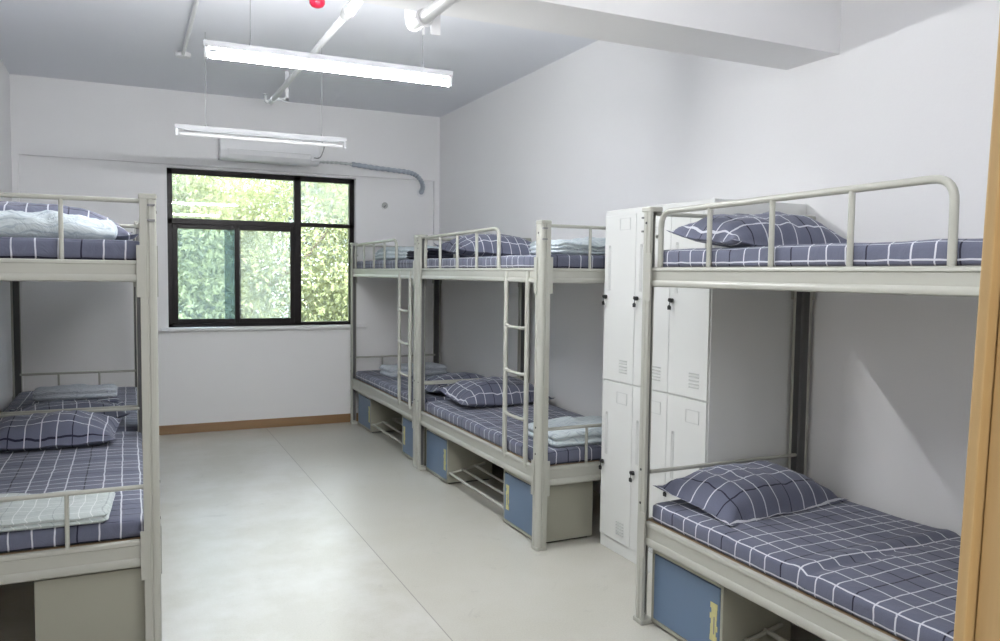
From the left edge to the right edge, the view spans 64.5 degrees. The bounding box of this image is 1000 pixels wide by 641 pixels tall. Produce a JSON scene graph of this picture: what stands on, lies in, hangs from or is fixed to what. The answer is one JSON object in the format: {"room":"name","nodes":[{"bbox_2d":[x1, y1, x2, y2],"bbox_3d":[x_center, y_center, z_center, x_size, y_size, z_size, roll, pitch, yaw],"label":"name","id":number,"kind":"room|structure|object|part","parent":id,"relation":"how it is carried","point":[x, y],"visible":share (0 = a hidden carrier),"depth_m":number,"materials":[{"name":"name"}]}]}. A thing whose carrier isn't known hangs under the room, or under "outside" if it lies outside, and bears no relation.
{"room":"dormitory","nodes":[
{"label":"dormitory","id":0,"kind":"room"},
{"bbox_2d":[0,59,12,411],"bbox_3d":[-2.683,-0.289,3.496,0.100,3.225,7.950,-1,4,-25],"label":"wall","id":1,"kind":"structure","parent":0,"point":[6,387],"depth_m":6.43,"materials":[{"name":"paint"}]},
{"bbox_2d":[11,154,23,391],"bbox_3d":[-4.217,-0.169,6.942,0.048,2.546,0.035,-1,4,-25],"label":"pier","id":2,"kind":"object","parent":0,"point":[15,163],"visible":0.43,"depth_m":6.87,"materials":[{"name":"paint"}]},
{"bbox_2d":[9,74,439,180],"bbox_3d":[-2.437,-1.807,7.674,3.940,0.679,0.035,-1,4,-25],"label":"beam","id":3,"kind":"structure","parent":0,"point":[51,117],"depth_m":7.42,"materials":[{"name":"paint"}]},
{"bbox_2d":[218,138,319,166],"bbox_3d":[-2.222,-1.623,7.655,0.928,0.212,0.196,-1,4,-25],"label":"air conditioner","id":4,"kind":"object","parent":3,"relation":"attached to","point":[228,149],"visible":0.9,"depth_m":7.57,"materials":[{"name":"white plastic"}]},
{"bbox_2d":[18,155,432,425],"bbox_3d":[-2.510,-0.544,7.873,3.940,3.225,0.240,-1,4,-25],"label":"wall","id":5,"kind":"structure","parent":0,"point":[68,326],"depth_m":7.63,"materials":[{"name":"paint"}]},
{"bbox_2d":[159,413,357,434],"bbox_3d":[-2.479,1.029,7.848,3.834,0.088,0.014,-1,4,-25],"label":"baseboard","id":6,"kind":"structure","parent":5,"relation":"attached to","point":[336,418],"depth_m":7.86,"materials":[{"name":"brown wood"}]},
{"bbox_2d":[167,168,353,326],"bbox_3d":[-2.343,-0.700,7.902,1.798,1.507,0.080,-1,4,-25],"label":"window","id":7,"kind":"structure","parent":5,"relation":"in","point":[294,227],"depth_m":7.81,"materials":[{"name":"metal"}]},
{"bbox_3d":[-2.840,-0.450,7.699,0.618,0.950,0.025,-1,4,-25],"label":"sash","id":8,"kind":"part","parent":7,"relation":"part of","materials":[{"name":"glass"}]},
{"bbox_3d":[-2.342,-0.456,7.902,0.577,0.950,0.026,-1,4,-25],"label":"sash","id":9,"kind":"part","parent":7,"relation":"part of","materials":[{"name":"glass"}]},
{"bbox_2d":[161,325,366,331],"bbox_3d":[-2.302,0.072,7.885,1.974,0.029,0.125,-1,4,-25],"label":"window sill","id":10,"kind":"structure","parent":5,"relation":"attached to","point":[317,326],"depth_m":7.80,"materials":[{"name":"paint"}]},
{"bbox_2d":[319,161,424,196],"bbox_3d":[-1.285,-1.460,8.148,1.166,0.310,0.128,-1,4,-31],"label":"hose","id":11,"kind":"object","parent":5,"relation":"attached to","point":[420,192],"visible":1,"depth_m":8.20,"materials":[{"name":"white plastic"}]},
{"bbox_2d":[381,201,388,209],"bbox_3d":[-1.204,-1.204,8.302,0.086,0.086,0.022,-1,4,-25],"label":"cover","id":12,"kind":"object","parent":5,"relation":"attached to","point":[384,205],"depth_m":8.30,"materials":[{"name":"paint"}]},
{"bbox_2d":[0,0,597,116],"bbox_3d":[-0.296,-1.914,3.109,4.140,0.120,10.490,-1,4,-25],"label":"ceiling","id":13,"kind":"structure","parent":0,"point":[135,43],"depth_m":5.89,"materials":[{"name":"paint"}]},
{"bbox_2d":[175,0,198,58],"bbox_3d":[-1.694,-1.936,4.514,0.120,0.034,3.620,-1,4,-25],"label":"conduit","id":14,"kind":"object","parent":13,"relation":"attached to","point":[183,54],"visible":1,"depth_m":5.58,"materials":[{"name":"white plastic"}]},
{"bbox_2d":[174,58,346,158],"bbox_3d":[-1.767,-1.630,5.864,1.205,0.804,0.315,-1,4,-25],"label":"tube light","id":15,"kind":"object","parent":13,"relation":"hanging from","point":[195,128],"visible":0.99,"depth_m":5.72,"materials":[{"name":"white plastic"}]},
{"bbox_2d":[264,1,362,104],"bbox_3d":[-1.089,-1.835,4.970,0.184,0.274,3.918,-1,4,-25],"label":"pipe","id":16,"kind":"object","parent":13,"relation":"hanging from","point":[349,10],"visible":0.99,"depth_m":4.91,"materials":[{"name":"metal"}]},
{"bbox_2d":[309,0,324,8],"bbox_3d":[-1.110,-1.930,4.811,0.094,0.066,0.093,-1,4,-25],"label":"fire alarm","id":17,"kind":"object","parent":13,"relation":"attached to","point":[317,4],"visible":1,"depth_m":4.79,"materials":[{"name":"red plastic"}]},
{"bbox_2d":[203,0,452,86],"bbox_3d":[-0.789,-1.547,3.813,1.205,0.706,0.028,-1,4,-25],"label":"tube light","id":18,"kind":"object","parent":13,"relation":"hanging from","point":[227,47],"visible":0.98,"depth_m":3.80,"materials":[{"name":"white plastic"}]},
{"bbox_2d":[405,0,460,35],"bbox_3d":[-0.054,-1.455,2.634,0.106,0.735,1.434,-1,4,-25],"label":"drain pipe","id":19,"kind":"object","parent":13,"relation":"attached to","point":[430,16],"visible":1,"depth_m":3.11,"materials":[{"name":"white plastic"}]},
{"bbox_3d":[-0.257,-1.188,3.150,0.042,0.107,0.008,-1,4,-25],"label":"clamp plate","id":20,"kind":"part","parent":19,"relation":"part of","materials":[{"name":"white plastic"}]},
{"bbox_2d":[0,421,824,640],"bbox_3d":[-0.314,1.398,3.257,4.140,0.060,10.390,-1,4,-25],"label":"floor","id":21,"kind":"structure","parent":0,"point":[330,531],"depth_m":4.35,"materials":[{"name":"beige tile"}]},
{"bbox_2d":[0,227,137,422],"bbox_3d":[-3.131,0.254,5.794,0.979,1.860,2.084,-1,4,-25],"label":"bunk bed","id":22,"kind":"object","parent":21,"relation":"on","point":[17,374],"visible":0.11,"depth_m":6.52,"materials":[{"name":"beige metal"}]},
{"bbox_3d":[-3.967,0.209,6.504,0.062,1.848,0.062,-1,4,-25],"label":"post","id":23,"kind":"part","parent":22,"relation":"part of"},
{"bbox_2d":[3,387,137,431],"bbox_3d":[-3.136,0.671,5.819,0.890,0.092,1.955,-1,4,-25],"label":"mattress","id":24,"kind":"object","parent":22,"relation":"on","point":[128,395],"visible":0.17,"depth_m":5.98,"materials":[{"name":"blue fabric"}]},
{"bbox_2d":[9,400,129,417],"bbox_3d":[-2.860,0.598,5.268,0.700,0.135,0.460,-1,5,-30],"label":"pillow","id":25,"kind":"object","parent":24,"relation":"on","point":[49,405],"visible":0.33,"depth_m":5.21,"materials":[{"name":"blue fabric"}]},
{"bbox_2d":[34,394,118,403],"bbox_3d":[-3.183,0.598,5.978,0.564,0.050,0.310,-1,4,-27],"label":"sheet","id":26,"kind":"object","parent":24,"relation":"on","point":[109,399],"visible":0.27,"depth_m":5.94,"materials":[{"name":"blue fabric"}]},
{"bbox_2d":[32,384,117,400],"bbox_3d":[-3.190,0.533,5.971,0.563,0.096,0.268,-1,4,-26],"label":"quilt","id":27,"kind":"object","parent":26,"relation":"on","point":[75,391],"visible":1,"depth_m":5.88,"materials":[{"name":"fabric"}]},
{"bbox_3d":[-3.145,0.196,6.890,0.062,1.848,0.062,-1,4,-25],"label":"post","id":28,"kind":"part","parent":22,"relation":"part of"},
{"bbox_2d":[0,192,161,640],"bbox_3d":[-2.247,0.375,3.912,0.979,1.860,2.084,-1,4,-25],"label":"bunk bed","id":29,"kind":"object","parent":21,"relation":"on","point":[144,551],"visible":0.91,"depth_m":3.13,"materials":[{"name":"grey metal"}]},
{"bbox_3d":[-1.812,-0.190,2.967,0.854,0.085,0.031,-1,4,-25],"label":"rail","id":30,"kind":"part","parent":29,"relation":"part of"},
{"bbox_2d":[0,237,139,259],"bbox_3d":[-2.237,-0.331,3.871,0.892,0.091,1.956,-1,4,-25],"label":"mattress","id":31,"kind":"object","parent":29,"relation":"on","point":[10,247],"visible":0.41,"depth_m":3.06,"materials":[{"name":"blue fabric"}]},
{"bbox_2d":[0,210,117,239],"bbox_3d":[-1.946,-0.381,3.106,0.815,0.124,0.297,-1,4,-27],"label":"quilt","id":32,"kind":"object","parent":31,"relation":"on","point":[43,224],"visible":0.74,"depth_m":3.09,"materials":[{"name":"fabric"}]},
{"bbox_2d":[0,201,138,239],"bbox_3d":[-2.047,-0.429,3.502,0.800,0.189,0.500,-1,4,-28],"label":"pillow","id":33,"kind":"object","parent":31,"relation":"on","point":[122,234],"visible":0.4,"depth_m":3.44,"materials":[{"name":"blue fabric"}]},
{"bbox_3d":[-1.825,0.946,3.034,0.854,0.110,0.031,-1,4,-25],"label":"rail","id":34,"kind":"part","parent":29,"relation":"part of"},
{"bbox_2d":[0,431,143,552],"bbox_3d":[-2.251,0.792,3.937,0.890,0.091,1.956,-1,4,-25],"label":"mattress","id":35,"kind":"object","parent":29,"relation":"on","point":[118,462],"visible":0.63,"depth_m":3.79,"materials":[{"name":"blue fabric"}]},
{"bbox_2d":[0,490,114,531],"bbox_3d":[-1.947,0.769,3.229,0.663,0.061,0.447,-1,4,-22],"label":"quilt","id":36,"kind":"object","parent":35,"relation":"on","point":[43,513],"visible":0.84,"depth_m":3.15,"materials":[{"name":"fabric"}]},
{"bbox_2d":[0,410,122,451],"bbox_3d":[-2.599,0.622,4.571,0.740,0.194,0.500,-1,4,-22],"label":"pillow","id":37,"kind":"object","parent":35,"relation":"on","point":[63,428],"visible":1,"depth_m":4.44,"materials":[{"name":"blue fabric"}]},
{"bbox_3d":[-2.260,0.317,5.008,0.062,1.848,0.062,-1,4,-25],"label":"post","id":38,"kind":"part","parent":29,"relation":"part of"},
{"bbox_3d":[-1.414,-0.194,3.124,0.033,0.205,0.004,-1,4,-25],"label":"joint plate","id":39,"kind":"part","parent":29,"relation":"part of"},
{"bbox_3d":[-1.428,0.946,3.191,0.033,0.200,0.004,-1,4,-25],"label":"joint plate","id":40,"kind":"part","parent":29,"relation":"part of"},
{"bbox_3d":[-1.411,0.433,3.203,0.062,1.848,0.062,-1,4,-25],"label":"post","id":41,"kind":"part","parent":29,"relation":"part of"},
{"bbox_3d":[-1.385,-0.199,3.205,0.004,0.205,0.033,-1,4,-25],"label":"joint plate","id":42,"kind":"part","parent":29,"relation":"part of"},
{"bbox_3d":[-1.398,0.942,3.272,0.004,0.200,0.033,-1,4,-25],"label":"joint plate","id":43,"kind":"part","parent":29,"relation":"part of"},
{"bbox_2d":[34,567,144,640],"bbox_3d":[-1.732,1.171,3.386,0.399,0.345,0.470,-1,4,-25],"label":"storage cabinet","id":44,"kind":"object","parent":21,"relation":"on","point":[106,605],"visible":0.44,"depth_m":3.17,"materials":[{"name":"beige metal"}]},
{"bbox_2d":[358,392,401,432],"bbox_3d":[-1.189,0.907,7.977,0.368,0.348,0.468,-1,4,-25],"label":"storage cabinet","id":45,"kind":"object","parent":21,"relation":"on","point":[370,411],"visible":0.56,"depth_m":7.77,"materials":[{"name":"blue metal"}]},
{"bbox_3d":[-1.348,0.905,7.902,0.013,0.291,0.430,-1,4,-25],"label":"door","id":46,"kind":"part","parent":45,"relation":"part of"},
{"bbox_2d":[371,417,401,443],"bbox_3d":[-0.910,1.012,7.318,0.298,0.076,0.963,-1,4,-25],"label":"shoe rack","id":47,"kind":"object","parent":45,"relation":"attached to","point":[392,419],"visible":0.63,"depth_m":7.52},
{"bbox_2d":[402,415,425,465],"bbox_3d":[-0.578,0.990,6.676,0.368,0.348,0.468,-1,4,-25],"label":"storage cabinet","id":48,"kind":"object","parent":21,"relation":"on","point":[407,430],"visible":0.3,"depth_m":6.65,"materials":[{"name":"blue metal"}]},
{"bbox_3d":[-0.736,0.988,6.601,0.013,0.291,0.430,-1,4,-25],"label":"door","id":49,"kind":"part","parent":48,"relation":"part of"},
{"bbox_2d":[350,235,519,467],"bbox_3d":[-0.666,0.187,7.431,0.979,1.860,2.084,-1,4,-25],"label":"bunk bed","id":50,"kind":"object","parent":21,"relation":"on","point":[409,410],"visible":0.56,"depth_m":6.87,"materials":[{"name":"beige metal"}]},
{"bbox_3d":[-1.501,0.142,8.141,0.062,1.848,0.062,-1,4,-25],"label":"post","id":51,"kind":"part","parent":50,"relation":"part of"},
{"bbox_3d":[-1.177,-0.607,7.431,0.025,0.280,1.368,-1,4,-25],"label":"guard rail","id":52,"kind":"part","parent":50,"relation":"part of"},
{"bbox_3d":[-1.089,0.706,7.265,0.031,0.110,1.944,-1,4,-25],"label":"rail","id":53,"kind":"part","parent":50,"relation":"part of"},
{"bbox_3d":[-1.075,-0.429,7.199,0.031,0.085,1.944,-1,4,-25],"label":"rail","id":54,"kind":"part","parent":50,"relation":"part of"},
{"bbox_2d":[357,259,413,268],"bbox_3d":[-0.658,-0.519,7.389,0.890,0.091,1.955,-1,4,-25],"label":"mattress","id":55,"kind":"object","parent":50,"relation":"on","point":[402,263],"visible":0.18,"depth_m":7.09,"materials":[{"name":"blue fabric"}]},
{"bbox_2d":[375,245,438,259],"bbox_3d":[-0.744,-0.623,7.354,0.641,0.137,0.829,-1,4,-29],"label":"quilt","id":56,"kind":"object","parent":55,"relation":"on","point":[390,251],"visible":0.26,"depth_m":7.12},
{"bbox_2d":[406,248,465,258],"bbox_3d":[-0.512,-0.555,6.626,0.472,0.093,0.373,-1,4,-29],"label":"folded cloth","id":57,"kind":"object","parent":55,"relation":"on","point":[432,252],"visible":0.29,"depth_m":6.46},
{"bbox_2d":[356,370,451,402],"bbox_3d":[-0.671,0.605,7.455,0.890,0.091,1.956,-1,4,-25],"label":"mattress","id":58,"kind":"object","parent":50,"relation":"on","point":[387,384],"visible":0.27,"depth_m":7.30,"materials":[{"name":"blue fabric"}]},
{"bbox_2d":[379,362,446,377],"bbox_3d":[-0.861,0.480,7.873,0.635,0.122,0.295,-1,4,-29],"label":"quilt","id":59,"kind":"object","parent":58,"relation":"on","point":[431,368],"visible":0.71,"depth_m":7.79,"materials":[{"name":"fabric"}]},
{"bbox_2d":[412,372,484,393],"bbox_3d":[-0.344,0.525,6.778,0.740,0.160,0.460,-2,4,-33],"label":"pillow","id":60,"kind":"object","parent":58,"relation":"on","point":[458,375],"visible":0.34,"depth_m":6.65,"materials":[{"name":"blue fabric"}]},
{"bbox_3d":[-0.701,0.768,6.376,0.004,0.200,0.033,-1,4,-25],"label":"joint plate","id":61,"kind":"part","parent":50,"relation":"part of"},
{"bbox_3d":[-0.687,-0.373,6.309,0.004,0.205,0.033,-1,4,-25],"label":"joint plate","id":62,"kind":"part","parent":50,"relation":"part of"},
{"bbox_3d":[-0.652,0.258,6.336,0.062,1.848,0.062,-1,4,-25],"label":"post","id":63,"kind":"part","parent":50,"relation":"part of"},
{"bbox_3d":[-0.679,0.129,8.527,0.062,1.848,0.062,-1,4,-25],"label":"post","id":64,"kind":"part","parent":50,"relation":"part of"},
{"bbox_3d":[0.169,0.245,6.721,0.062,1.848,0.062,-1,4,-25],"label":"post","id":65,"kind":"part","parent":50,"relation":"part of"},
{"bbox_2d":[426,428,491,483],"bbox_3d":[-0.323,1.025,6.136,0.368,0.348,0.468,-1,4,-25],"label":"storage cabinet","id":66,"kind":"object","parent":21,"relation":"on","point":[444,456],"visible":0.64,"depth_m":5.94,"materials":[{"name":"blue metal"}]},
{"bbox_3d":[-0.482,1.023,6.061,0.013,0.291,0.430,-1,4,-25],"label":"door","id":67,"kind":"part","parent":66,"relation":"part of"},
{"bbox_2d":[416,220,605,550],"bbox_3d":[0.219,0.308,5.549,0.979,1.860,2.084,-1,4,-25],"label":"bunk bed","id":68,"kind":"object","parent":21,"relation":"on","point":[538,471],"visible":0.68,"depth_m":4.58,"materials":[{"name":"grey metal"}]},
{"bbox_3d":[-0.641,0.776,6.250,0.004,0.200,0.033,-1,4,-25],"label":"joint plate","id":69,"kind":"part","parent":68,"relation":"part of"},
{"bbox_3d":[-0.616,0.263,6.259,0.062,1.848,0.062,-1,4,-25],"label":"post","id":70,"kind":"part","parent":68,"relation":"part of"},
{"bbox_3d":[-0.292,-0.486,5.549,0.025,0.280,1.368,-1,4,-25],"label":"guard rail","id":71,"kind":"part","parent":68,"relation":"part of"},
{"bbox_3d":[-0.204,0.827,5.383,0.031,0.110,1.944,-1,4,-25],"label":"rail","id":72,"kind":"part","parent":68,"relation":"part of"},
{"bbox_3d":[-0.191,-0.309,5.317,0.031,0.085,1.944,-1,4,-25],"label":"rail","id":73,"kind":"part","parent":68,"relation":"part of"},
{"bbox_2d":[425,399,601,464],"bbox_3d":[0.214,0.724,5.573,0.890,0.094,1.956,-1,4,-25],"label":"mattress","id":74,"kind":"object","parent":68,"relation":"on","point":[484,422],"visible":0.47,"depth_m":5.42,"materials":[{"name":"blue fabric"}]},
{"bbox_2d":[437,376,553,406],"bbox_3d":[-0.034,0.544,6.213,0.800,0.207,0.496,-1,4,-28],"label":"pillow","id":75,"kind":"object","parent":74,"relation":"on","point":[486,391],"visible":0.8,"depth_m":6.05,"materials":[{"name":"blue fabric"}]},
{"bbox_2d":[528,416,601,447],"bbox_3d":[0.532,0.667,4.911,0.698,0.129,0.438,-1,4,-23],"label":"quilt","id":76,"kind":"object","parent":74,"relation":"on","point":[567,437],"visible":0.41,"depth_m":4.71,"materials":[{"name":"fabric"}]},
{"bbox_2d":[427,254,604,268],"bbox_3d":[0.227,-0.397,5.508,0.887,0.090,1.955,-1,4,-25],"label":"mattress","id":77,"kind":"object","parent":68,"relation":"on","point":[559,260],"visible":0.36,"depth_m":4.72,"materials":[{"name":"blue fabric"}]},
{"bbox_2d":[434,234,532,256],"bbox_3d":[-0.058,-0.574,6.108,0.800,0.195,0.458,-1,4,-28],"label":"pillow","id":78,"kind":"object","parent":77,"relation":"on","point":[487,243],"visible":0.65,"depth_m":5.94,"materials":[{"name":"blue fabric"}]},
{"bbox_2d":[529,237,605,254],"bbox_3d":[0.534,-0.451,4.815,0.673,0.122,0.361,-1,4,-28],"label":"quilt","id":79,"kind":"object","parent":77,"relation":"on","point":[576,246],"visible":0.35,"depth_m":4.61,"materials":[{"name":"fabric"}]},
{"bbox_3d":[0.205,0.250,6.645,0.062,1.848,0.062,-1,4,-25],"label":"post","id":80,"kind":"part","parent":68,"relation":"part of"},
{"bbox_3d":[0.184,0.889,4.495,0.004,0.200,0.033,-1,4,-25],"label":"joint plate","id":81,"kind":"part","parent":68,"relation":"part of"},
{"bbox_3d":[0.198,-0.252,4.428,0.004,0.205,0.033,-1,4,-25],"label":"joint plate","id":82,"kind":"part","parent":68,"relation":"part of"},
{"bbox_3d":[0.232,0.379,4.454,0.062,1.848,0.062,-1,4,-25],"label":"post","id":83,"kind":"part","parent":68,"relation":"part of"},
{"bbox_3d":[0.266,0.891,4.465,0.033,0.200,0.004,-1,4,-25],"label":"joint plate","id":84,"kind":"part","parent":68,"relation":"part of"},
{"bbox_3d":[0.279,-0.249,4.398,0.033,0.205,0.004,-1,4,-25],"label":"joint plate","id":85,"kind":"part","parent":68,"relation":"part of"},
{"bbox_3d":[0.640,0.879,4.671,0.854,0.110,0.031,-1,4,-25],"label":"rail","id":86,"kind":"part","parent":68,"relation":"part of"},
{"bbox_3d":[0.654,-0.257,4.604,0.854,0.085,0.031,-1,4,-25],"label":"rail","id":87,"kind":"part","parent":68,"relation":"part of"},
{"bbox_2d":[503,469,592,542],"bbox_3d":[0.284,1.108,4.844,0.369,0.348,0.468,-1,4,-25],"label":"storage cabinet","id":88,"kind":"object","parent":21,"relation":"on","point":[569,506],"visible":0.61,"depth_m":4.67,"materials":[{"name":"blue metal"}]},
{"bbox_2d":[448,462,503,507],"bbox_3d":[-0.046,1.129,5.481,0.298,0.076,0.963,-1,4,-25],"label":"shoe rack","id":89,"kind":"object","parent":88,"relation":"attached to","point":[482,463],"visible":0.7,"depth_m":5.60,"materials":[{"name":"metal"}]},
{"bbox_3d":[0.125,1.106,4.769,0.013,0.291,0.430,-1,4,-25],"label":"door","id":90,"kind":"part","parent":88,"relation":"part of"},
{"bbox_2d":[599,198,806,572],"bbox_3d":[1.036,0.362,4.259,0.608,1.922,0.917,-1,4,-25],"label":"lockers","id":91,"kind":"object","parent":21,"relation":"on","point":[722,358],"visible":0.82,"depth_m":3.92,"materials":[{"name":"white metal"}]},
{"bbox_3d":[0.651,0.789,4.439,0.009,0.890,0.298,-1,4,-25],"label":"door","id":92,"kind":"part","parent":91,"relation":"part of","materials":[{"name":"white metal"}]},
{"bbox_2d":[615,521,622,536],"bbox_3d":[0.663,1.161,4.409,0.004,0.072,0.074,-1,4,-25],"label":"vent","id":93,"kind":"object","parent":91,"relation":"attached to","point":[618,524],"depth_m":4.41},
{"bbox_3d":[0.661,-0.121,4.386,0.009,0.920,0.298,-1,4,-25],"label":"door","id":94,"kind":"part","parent":91,"relation":"part of","materials":[{"name":"white metal"}]},
{"bbox_3d":[0.671,0.430,4.371,0.002,0.065,0.100,-1,4,-25],"label":"label frame","id":95,"kind":"part","parent":91,"relation":"part of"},
{"bbox_2d":[619,360,626,373],"bbox_3d":[0.674,0.255,4.356,0.004,0.072,0.074,-1,4,-25],"label":"vent","id":96,"kind":"object","parent":91,"relation":"attached to","point":[622,363],"depth_m":4.36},
{"bbox_3d":[0.682,-0.525,4.315,0.002,0.065,0.100,-1,4,-25],"label":"label frame","id":97,"kind":"part","parent":91,"relation":"part of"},
{"bbox_3d":[0.779,0.807,4.167,0.009,0.890,0.298,-1,4,-25],"label":"door","id":98,"kind":"part","parent":91,"relation":"part of","materials":[{"name":"white metal"}]},
{"bbox_3d":[0.790,-0.104,4.113,0.009,0.920,0.298,-1,4,-25],"label":"door","id":99,"kind":"part","parent":91,"relation":"part of","materials":[{"name":"white metal"}]},
{"bbox_2d":[652,366,660,380],"bbox_3d":[0.802,0.273,4.083,0.004,0.072,0.074,-1,4,-25],"label":"vent","id":100,"kind":"object","parent":91,"relation":"attached to","point":[656,370],"depth_m":4.08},
{"bbox_3d":[0.907,0.824,3.894,0.009,0.890,0.298,-1,4,-25],"label":"door","id":101,"kind":"part","parent":91,"relation":"part of","materials":[{"name":"white metal"}]},
{"bbox_3d":[0.918,-0.086,3.841,0.009,0.920,0.298,-1,4,-25],"label":"door","id":102,"kind":"part","parent":91,"relation":"part of","materials":[{"name":"white metal"}]},
{"bbox_3d":[0.927,0.465,3.826,0.002,0.065,0.100,-1,4,-25],"label":"label frame","id":103,"kind":"part","parent":91,"relation":"part of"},
{"bbox_2d":[688,373,698,388],"bbox_3d":[0.930,0.290,3.811,0.004,0.072,0.074,-1,4,-25],"label":"vent","id":104,"kind":"object","parent":91,"relation":"attached to","point":[693,378],"depth_m":3.81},
{"bbox_2d":[651,549,790,640],"bbox_3d":[0.943,1.199,3.419,0.369,0.348,0.468,-1,4,-25],"label":"storage cabinet","id":105,"kind":"object","parent":21,"relation":"on","point":[687,604],"visible":0.64,"depth_m":3.27,"materials":[{"name":"blue metal"}]},
{"bbox_3d":[0.784,1.197,3.345,0.013,0.291,0.430,-1,4,-25],"label":"door","id":106,"kind":"part","parent":105,"relation":"part of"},
{"bbox_2d":[743,622,787,640],"bbox_3d":[1.220,1.304,2.765,0.298,0.076,0.963,-1,4,-25],"label":"shoe rack","id":107,"kind":"object","parent":105,"relation":"attached to","point":[769,631],"visible":1,"depth_m":3.19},
{"bbox_2d":[633,175,980,640],"bbox_3d":[1.492,0.483,2.819,0.979,1.860,2.084,-1,4,-25],"label":"bunk bed","id":108,"kind":"object","parent":21,"relation":"on","point":[828,622],"visible":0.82,"depth_m":2.99,"materials":[{"name":"grey metal"}]},
{"bbox_3d":[0.631,0.951,3.520,0.004,0.200,0.033,-1,4,-25],"label":"joint plate","id":109,"kind":"part","parent":108,"relation":"part of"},
{"bbox_3d":[0.656,0.438,3.529,0.062,1.848,0.062,-1,4,-25],"label":"post","id":110,"kind":"part","parent":108,"relation":"part of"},
{"bbox_3d":[0.645,-0.189,3.453,0.004,0.205,0.033,-1,4,-25],"label":"joint plate","id":111,"kind":"part","parent":108,"relation":"part of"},
{"bbox_3d":[1.069,1.002,2.654,0.031,0.110,1.944,-1,4,-25],"label":"rail","id":112,"kind":"part","parent":108,"relation":"part of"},
{"bbox_3d":[1.478,0.425,3.915,0.062,1.848,0.062,-1,4,-25],"label":"post","id":113,"kind":"part","parent":108,"relation":"part of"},
{"bbox_2d":[652,499,960,640],"bbox_3d":[1.487,0.896,2.844,0.891,0.100,1.956,-1,4,-25],"label":"mattress","id":114,"kind":"object","parent":108,"relation":"on","point":[898,576],"visible":0.73,"depth_m":2.89,"materials":[{"name":"blue fabric"}]},
{"bbox_2d":[653,460,847,525],"bbox_3d":[1.129,0.740,3.565,0.760,0.166,0.456,-1,4,-31],"label":"pillow","id":115,"kind":"object","parent":114,"relation":"on","point":[735,494],"visible":1,"depth_m":3.43,"materials":[{"name":"blue fabric"}]},
{"bbox_3d":[0.981,-0.311,2.820,0.025,0.280,1.368,-1,4,-25],"label":"guard rail","id":116,"kind":"part","parent":108,"relation":"part of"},
{"bbox_3d":[1.082,-0.134,2.587,0.031,0.085,1.944,-1,4,-25],"label":"rail","id":117,"kind":"part","parent":108,"relation":"part of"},
{"bbox_2d":[663,238,982,266],"bbox_3d":[1.500,-0.223,2.778,0.890,0.092,1.955,-1,4,-25],"label":"mattress","id":118,"kind":"object","parent":108,"relation":"on","point":[932,252],"visible":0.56,"depth_m":2.61,"materials":[{"name":"blue fabric"}]},
{"bbox_2d":[667,211,846,247],"bbox_3d":[1.116,-0.374,3.331,0.721,0.182,0.417,-1,4,-25],"label":"pillow","id":119,"kind":"object","parent":118,"relation":"on","point":[733,230],"visible":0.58,"depth_m":3.19,"materials":[{"name":"blue fabric"}]},
{"bbox_2d":[432,181,438,361],"bbox_3d":[-0.699,-0.225,8.593,0.058,2.546,0.035,-1,4,-25],"label":"pier","id":120,"kind":"object","parent":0,"point":[435,183],"visible":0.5,"depth_m":8.53,"materials":[{"name":"paint"}]},
{"bbox_2d":[350,0,841,69],"bbox_3d":[-0.252,-1.541,3.027,3.940,0.613,0.333,-1,4,-25],"label":"ceiling beam","id":121,"kind":"structure","parent":0,"point":[778,34],"depth_m":3.45,"materials":[{"name":"paint"}]},
{"bbox_2d":[439,0,999,536],"bbox_3d":[0.973,-0.347,5.212,0.100,3.225,7.950,-1,4,-25],"label":"wall","id":122,"kind":"structure","parent":0,"point":[602,127],"depth_m":3.86,"materials":[{"name":"paint"}]},
{"bbox_3d":[0.800,-0.092,0.835,3.940,3.225,0.240,-1,4,-25],"label":"wall","id":123,"kind":"structure","parent":0,"visible":0},
{"bbox_2d":[953,18,999,640],"bbox_3d":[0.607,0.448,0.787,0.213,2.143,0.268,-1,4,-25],"label":"door","id":124,"kind":"structure","parent":123,"relation":"in","point":[977,612],"depth_m":0.85,"materials":[{"name":"beige wood"}]},
{"label":"outside","id":125,"kind":"structure","parent":0,"visible":0},
{"bbox_3d":[-12.187,2.756,37.832,90.000,0.100,61.610,-1,4,-25],"label":"ground","id":126,"kind":"structure","parent":125,"visible":0},
{"bbox_2d":[177,177,292,313],"bbox_3d":[-8.394,-1.285,18.139,6.817,10.404,7.465,1,3,5],"label":"tree","id":127,"kind":"object","parent":126,"relation":"on","point":[230,177],"visible":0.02,"depth_m":18.55,"materials":[{"name":"green plant"}]},
{"bbox_2d":[172,174,332,319],"bbox_3d":[-5.808,0.311,13.474,5.426,7.820,5.944,-1,4,-19],"label":"tree","id":128,"kind":"object","parent":126,"relation":"on","point":[175,187],"visible":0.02,"depth_m":12.63,"materials":[{"name":"green plant"}]},
{"bbox_2d":[172,174,347,320],"bbox_3d":[-4.460,0.170,13.927,5.816,8.049,5.926,3,4,34],"label":"tree","id":129,"kind":"object","parent":126,"relation":"on","point":[223,206],"visible":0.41,"depth_m":12.28,"materials":[{"name":"green plant"}]},
{"bbox_2d":[174,175,347,317],"bbox_3d":[-4.945,-1.277,17.933,6.536,10.487,7.064,4,4,41],"label":"tree","id":130,"kind":"object","parent":126,"relation":"on","point":[314,184],"visible":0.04,"depth_m":18.26,"materials":[{"name":"green plant"}]},
{"bbox_2d":[267,181,347,320],"bbox_3d":[-1.990,0.326,15.339,5.760,7.666,5.385,-1,4,-23],"label":"tree","id":131,"kind":"object","parent":126,"relation":"on","point":[333,273],"visible":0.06,"depth_m":14.42,"materials":[{"name":"green plant"}]},
{"bbox_2d":[301,184,345,286],"bbox_3d":[-3.089,-1.278,22.276,6.316,10.004,7.192,3,4,39],"label":"tree","id":132,"kind":"object","parent":126,"relation":"on","point":[316,184],"visible":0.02,"depth_m":20.80,"materials":[{"name":"green plant"}]}
]}

